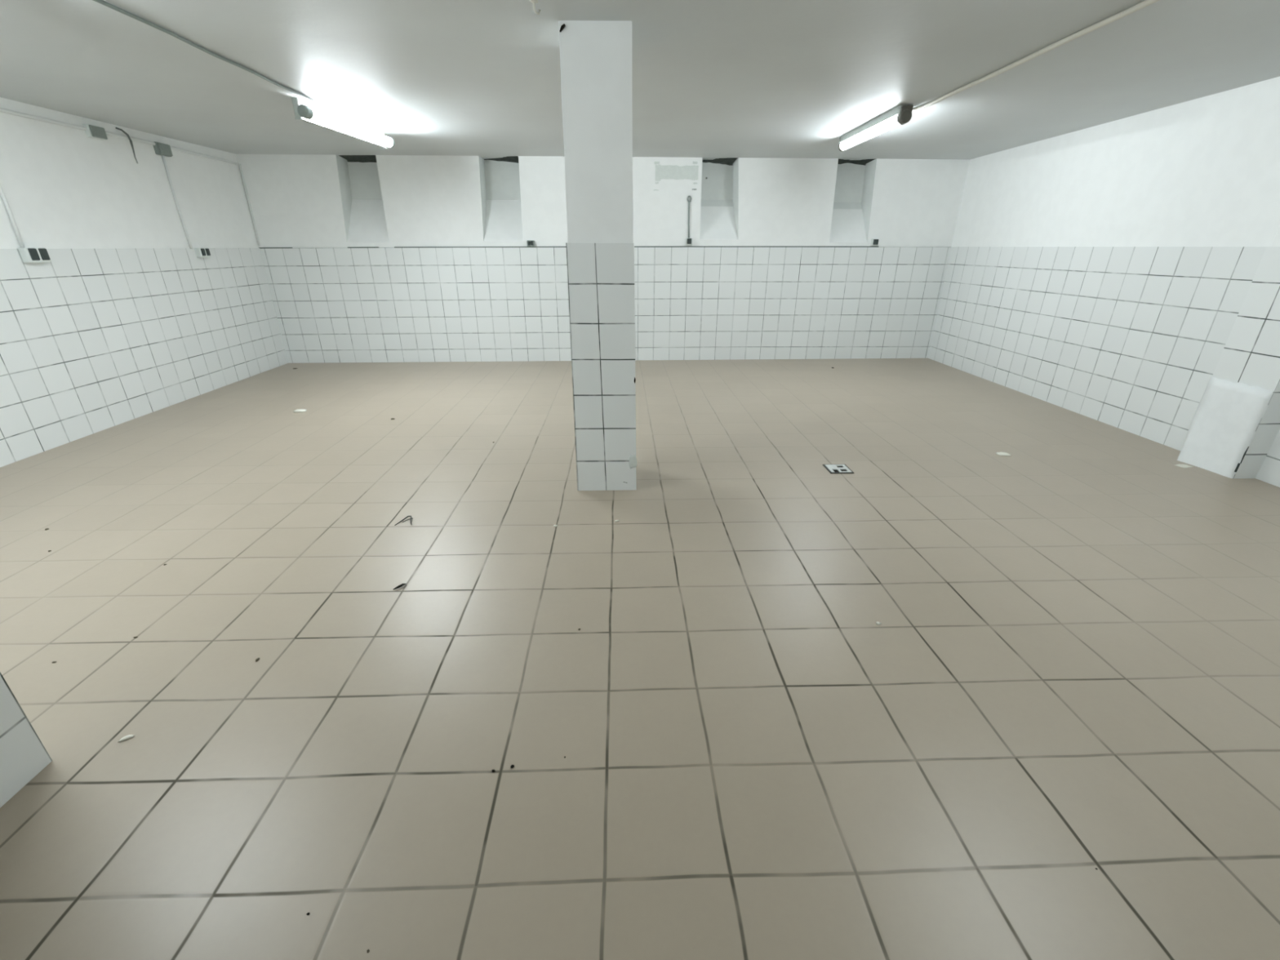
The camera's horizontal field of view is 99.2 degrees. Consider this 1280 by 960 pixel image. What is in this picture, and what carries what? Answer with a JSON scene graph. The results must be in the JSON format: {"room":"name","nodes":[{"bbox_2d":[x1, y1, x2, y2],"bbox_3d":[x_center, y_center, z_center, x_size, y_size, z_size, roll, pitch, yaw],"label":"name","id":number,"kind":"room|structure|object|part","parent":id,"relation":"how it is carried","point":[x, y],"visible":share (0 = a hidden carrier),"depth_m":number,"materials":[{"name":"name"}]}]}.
{"room":"empty basement room","nodes":[
{"label":"empty basement room","id":0,"kind":"room"},
{"bbox_2d":[0,671,52,808],"bbox_3d":[-3.008,-0.129,0.656,2.655,2.475,0.858,-1,23,-2],"label":"wall","id":1,"kind":"structure","parent":0,"point":[23,755],"depth_m":1.48,"materials":[{"name":"white tile"}]},
{"bbox_2d":[0,97,288,467],"bbox_3d":[-4.334,-1.064,2.824,0.159,2.475,8.494,-1,23,-3],"label":"wall","id":2,"kind":"structure","parent":0,"point":[124,322],"depth_m":4.49,"materials":[{"name":"white tile"}]},
{"bbox_2d":[0,183,25,248],"bbox_3d":[-4.306,-2.018,3.639,0.022,0.859,0.037,-1,23,-2],"label":"vertical conduit","id":3,"kind":"object","parent":2,"relation":"attached to","point":[2,193],"visible":1,"depth_m":3.73,"materials":[{"name":"white plastic"}]},
{"bbox_2d":[17,248,50,262],"bbox_3d":[-4.289,-1.592,3.860,0.064,0.099,0.156,-1,23,-2],"label":"double socket","id":4,"kind":"object","parent":2,"relation":"attached to","point":[28,255],"visible":1,"depth_m":3.83,"materials":[{"name":"plastic"}]},
{"bbox_3d":[-4.264,-1.587,3.830,0.016,0.080,0.057,-1,23,-2],"label":"lid","id":5,"kind":"part","parent":4,"relation":"part of","materials":[{"name":"plastic"}]},
{"bbox_3d":[-4.266,-1.616,3.898,0.016,0.080,0.057,-1,23,-2],"label":"lid","id":6,"kind":"part","parent":4,"relation":"part of","materials":[{"name":"plastic"}]},
{"bbox_2d":[82,124,107,140],"bbox_3d":[-4.340,-2.773,4.342,0.054,0.090,0.144,-1,23,-2],"label":"junction box","id":7,"kind":"object","parent":2,"relation":"attached to","point":[93,131],"visible":1,"depth_m":4.32,"materials":[{"name":"plastic"}]},
{"bbox_3d":[-4.320,-2.773,4.343,0.014,0.081,0.135,-1,23,-2],"label":"lid","id":8,"kind":"part","parent":7,"relation":"part of","materials":[{"name":"grey plastic"}]},
{"bbox_2d":[0,107,236,164],"bbox_3d":[-4.299,-2.380,3.405,0.027,0.043,5.612,-1,23,-3],"label":"conduit","id":9,"kind":"object","parent":2,"relation":"attached to","point":[2,110],"visible":0.93,"depth_m":4.35,"materials":[{"name":"white plastic"}]},
{"bbox_2d":[115,127,137,163],"bbox_3d":[-4.351,-2.846,4.634,0.048,0.253,0.119,-1,23,-2],"label":"loose wire","id":10,"kind":"object","parent":2,"relation":"hanging from","point":[117,128],"visible":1,"depth_m":4.64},
{"bbox_2d":[153,142,173,156],"bbox_3d":[-4.376,-3.031,4.994,0.054,0.099,0.150,-1,23,-2],"label":"junction box","id":11,"kind":"object","parent":2,"relation":"attached to","point":[160,148],"visible":1,"depth_m":4.96,"materials":[{"name":"grey plastic"}]},
{"bbox_2d":[161,155,192,248],"bbox_3d":[-4.391,-2.625,5.169,0.022,0.793,0.043,-1,23,-2],"label":"vertical conduit","id":12,"kind":"object","parent":2,"relation":"attached to","point":[162,156],"visible":1,"depth_m":5.15,"materials":[{"name":"white plastic"}]},
{"bbox_2d":[194,248,210,257],"bbox_3d":[-4.378,-2.275,5.452,0.064,0.087,0.138,-1,23,-2],"label":"double socket","id":13,"kind":"object","parent":2,"relation":"attached to","point":[200,252],"visible":1,"depth_m":5.41,"materials":[{"name":"plastic"}]},
{"bbox_3d":[-4.353,-2.270,5.425,0.016,0.068,0.050,-1,23,-2],"label":"lid","id":14,"kind":"part","parent":13,"relation":"part of","materials":[{"name":"plastic"}]},
{"bbox_3d":[-4.355,-2.296,5.486,0.016,0.068,0.050,-1,23,-2],"label":"lid","id":15,"kind":"part","parent":13,"relation":"part of","materials":[{"name":"plastic"}]},
{"bbox_2d":[558,20,636,490],"bbox_3d":[-0.203,-1.101,3.050,0.367,2.370,0.389,-1,23,-2],"label":"pillar","id":16,"kind":"structure","parent":0,"point":[596,55],"depth_m":2.80,"materials":[{"name":"white tile"}]},
{"bbox_2d":[235,154,969,363],"bbox_3d":[-0.286,-2.784,6.885,8.598,2.475,0.460,-1,23,-3],"label":"wall","id":17,"kind":"structure","parent":0,"point":[366,258],"depth_m":6.68,"materials":[{"name":"white paint"}]},
{"bbox_2d":[238,163,260,245],"bbox_3d":[-4.444,-3.122,6.201,0.029,0.834,0.021,-1,23,-2],"label":"vertical conduit","id":18,"kind":"object","parent":17,"relation":"attached to","point":[240,166],"visible":1,"depth_m":6.19,"materials":[{"name":"white plastic"}]},
{"bbox_2d":[526,240,534,246],"bbox_3d":[-1.310,-2.833,6.523,0.088,0.069,0.065,-1,23,-2],"label":"wall socket","id":19,"kind":"object","parent":17,"relation":"attached to","point":[530,242],"visible":1,"depth_m":6.51,"materials":[{"name":"grey plastic"}]},
{"bbox_2d":[653,160,698,191],"bbox_3d":[0.420,-3.551,6.364,0.522,0.307,0.008,-1,23,-3],"label":"plaster patch","id":20,"kind":"object","parent":17,"relation":"attached to","point":[665,171],"visible":1,"depth_m":6.35,"materials":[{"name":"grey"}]},
{"bbox_2d":[685,238,692,244],"bbox_3d":[0.597,-2.900,6.626,0.076,0.081,0.064,-1,23,-2],"label":"wall socket","id":21,"kind":"object","parent":17,"relation":"attached to","point":[688,241],"visible":1,"depth_m":6.61,"materials":[{"name":"plastic"}]},
{"bbox_3d":[0.598,-2.897,6.607,0.051,0.060,0.028,-1,23,-2],"label":"socket lid","id":22,"kind":"part","parent":21,"relation":"part of","materials":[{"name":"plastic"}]},
{"bbox_2d":[687,195,691,238],"bbox_3d":[0.584,-3.153,6.535,0.052,0.467,0.023,-1,23,-2],"label":"cable","id":23,"kind":"object","parent":17,"relation":"attached to","point":[689,202],"visible":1,"depth_m":6.53,"materials":[{"name":"grey plastic"}]},
{"bbox_2d":[870,238,879,245],"bbox_3d":[2.920,-2.952,6.764,0.082,0.081,0.065,-1,23,-2],"label":"wall socket","id":24,"kind":"object","parent":17,"relation":"attached to","point":[874,242],"visible":1,"depth_m":6.74,"materials":[{"name":"plastic"}]},
{"bbox_3d":[2.921,-2.949,6.745,0.057,0.060,0.028,-1,23,-2],"label":"socket lid","id":25,"kind":"part","parent":24,"relation":"part of","materials":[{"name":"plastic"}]},
{"bbox_2d":[0,358,1279,959],"bbox_3d":[-0.142,0.034,3.602,8.820,0.150,8.940,-1,23,-2],"label":"floor","id":26,"kind":"structure","parent":0,"point":[1070,668],"depth_m":1.89,"materials":[{"name":"beige tile"}]},
{"bbox_2d":[117,734,134,742],"bbox_3d":[-1.554,0.779,1.647,0.040,0.008,0.016,-15,27,-31],"label":"chip","id":27,"kind":"object","parent":26,"relation":"on","point":[129,736],"visible":1,"depth_m":1.64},
{"bbox_2d":[293,408,306,412],"bbox_3d":[-3.056,-0.625,4.900,0.122,0.015,0.082,-1,23,-2],"label":"chip","id":28,"kind":"object","parent":26,"relation":"on","point":[296,410],"visible":1,"depth_m":4.89,"materials":[{"name":"white ceramic"}]},
{"bbox_2d":[393,583,406,589],"bbox_3d":[-1.048,0.464,2.378,0.013,0.012,0.060,20,30,38],"label":"dark splinter","id":29,"kind":"object","parent":26,"relation":"on","point":[402,584],"visible":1,"depth_m":2.37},
{"bbox_2d":[394,515,413,525],"bbox_3d":[-1.266,0.219,2.948,0.090,0.012,0.096,-1,23,-2],"label":"wire","id":30,"kind":"object","parent":26,"relation":"on","point":[411,518],"visible":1,"depth_m":2.95,"materials":[{"name":"metal"}]},
{"bbox_2d":[822,464,853,473],"bbox_3d":[1.337,-0.073,3.678,0.156,0.013,0.156,-1,23,-2],"label":"floor drain","id":31,"kind":"object","parent":26,"relation":"on","point":[832,468],"visible":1,"depth_m":3.66,"materials":[{"name":"metal"}]},
{"bbox_2d":[995,452,1010,456],"bbox_3d":[2.639,-0.190,3.958,0.105,0.007,0.086,-1,23,-2],"label":"chip","id":32,"kind":"object","parent":26,"relation":"on","point":[997,453],"visible":1,"depth_m":3.95,"materials":[{"name":"white ceramic"}]},
{"bbox_2d":[1174,464,1192,468],"bbox_3d":[3.750,-0.098,3.757,0.097,0.006,0.067,-7,24,-17],"label":"chip","id":33,"kind":"object","parent":26,"relation":"on","point":[1185,466],"visible":1,"depth_m":3.75,"materials":[{"name":"white ceramic"}]},
{"bbox_2d":[0,0,1279,159],"bbox_3d":[-0.125,-2.188,2.455,8.820,0.321,8.580,-1,23,-2],"label":"ceiling","id":34,"kind":"structure","parent":0,"point":[712,79],"depth_m":3.16,"materials":[{"name":"paint"}]},
{"bbox_2d":[93,0,328,110],"bbox_3d":[-2.259,-2.284,2.986,0.318,0.028,2.142,3,23,6],"label":"cable","id":35,"kind":"object","parent":34,"relation":"attached to","point":[101,2],"visible":1,"depth_m":2.73,"materials":[{"name":"grey plastic"}]},
{"bbox_2d":[291,97,395,148],"bbox_3d":[-2.288,-2.795,4.282,0.122,0.147,1.242,2,23,3],"label":"fluorescent light","id":36,"kind":"object","parent":34,"relation":"attached to","point":[305,111],"visible":0.94,"depth_m":4.13,"materials":[{"name":"grey plastic"}]},
{"bbox_2d":[310,107,392,146],"bbox_3d":[-2.268,-2.773,4.305,0.075,0.075,1.155,2,23,3],"label":"diffuser","id":37,"kind":"object","parent":36,"relation":"attached to","point":[318,117],"depth_m":4.23,"materials":[{"name":"white plastic"}]},
{"bbox_2d":[529,0,541,14],"bbox_3d":[-0.432,-1.954,2.249,0.044,0.052,0.034,-1,23,-2],"label":"ceiling hook","id":38,"kind":"object","parent":34,"relation":"attached to","point":[534,2],"visible":1,"depth_m":2.25,"materials":[{"name":"white metal"}]},
{"bbox_2d":[838,104,913,151],"bbox_3d":[1.957,-2.966,4.614,0.092,0.136,1.308,0,23,-1],"label":"fluorescent light","id":39,"kind":"object","parent":34,"relation":"attached to","point":[901,114],"visible":0.98,"depth_m":4.41,"materials":[{"name":"plastic"}]},
{"bbox_2d":[840,115,899,150],"bbox_3d":[1.956,-2.949,4.633,0.075,0.075,1.215,0,23,-1],"label":"diffuser","id":40,"kind":"object","parent":39,"relation":"attached to","point":[884,123],"depth_m":4.57,"materials":[{"name":"white plastic"}]},
{"bbox_2d":[911,0,1159,111],"bbox_3d":[2.090,-2.335,3.043,0.136,0.054,2.315,-1,23,-2],"label":"cable","id":41,"kind":"object","parent":34,"relation":"attached to","point":[1144,3],"visible":0.88,"depth_m":2.84,"materials":[{"name":"white plastic"}]},
{"bbox_2d":[928,76,1279,487],"bbox_3d":[4.108,-1.147,3.111,0.159,2.475,8.492,0,23,-1],"label":"wall","id":42,"kind":"structure","parent":0,"point":[1104,273],"depth_m":4.53,"materials":[{"name":"white tile"}]},
{"bbox_2d":[1177,225,1279,478],"bbox_3d":[3.933,-1.180,3.264,0.231,2.385,0.388,-1,23,-2],"label":"pilaster","id":43,"kind":"object","parent":42,"relation":"attached to","point":[1235,424],"visible":1,"depth_m":3.49,"materials":[{"name":"white tile"}]}
]}

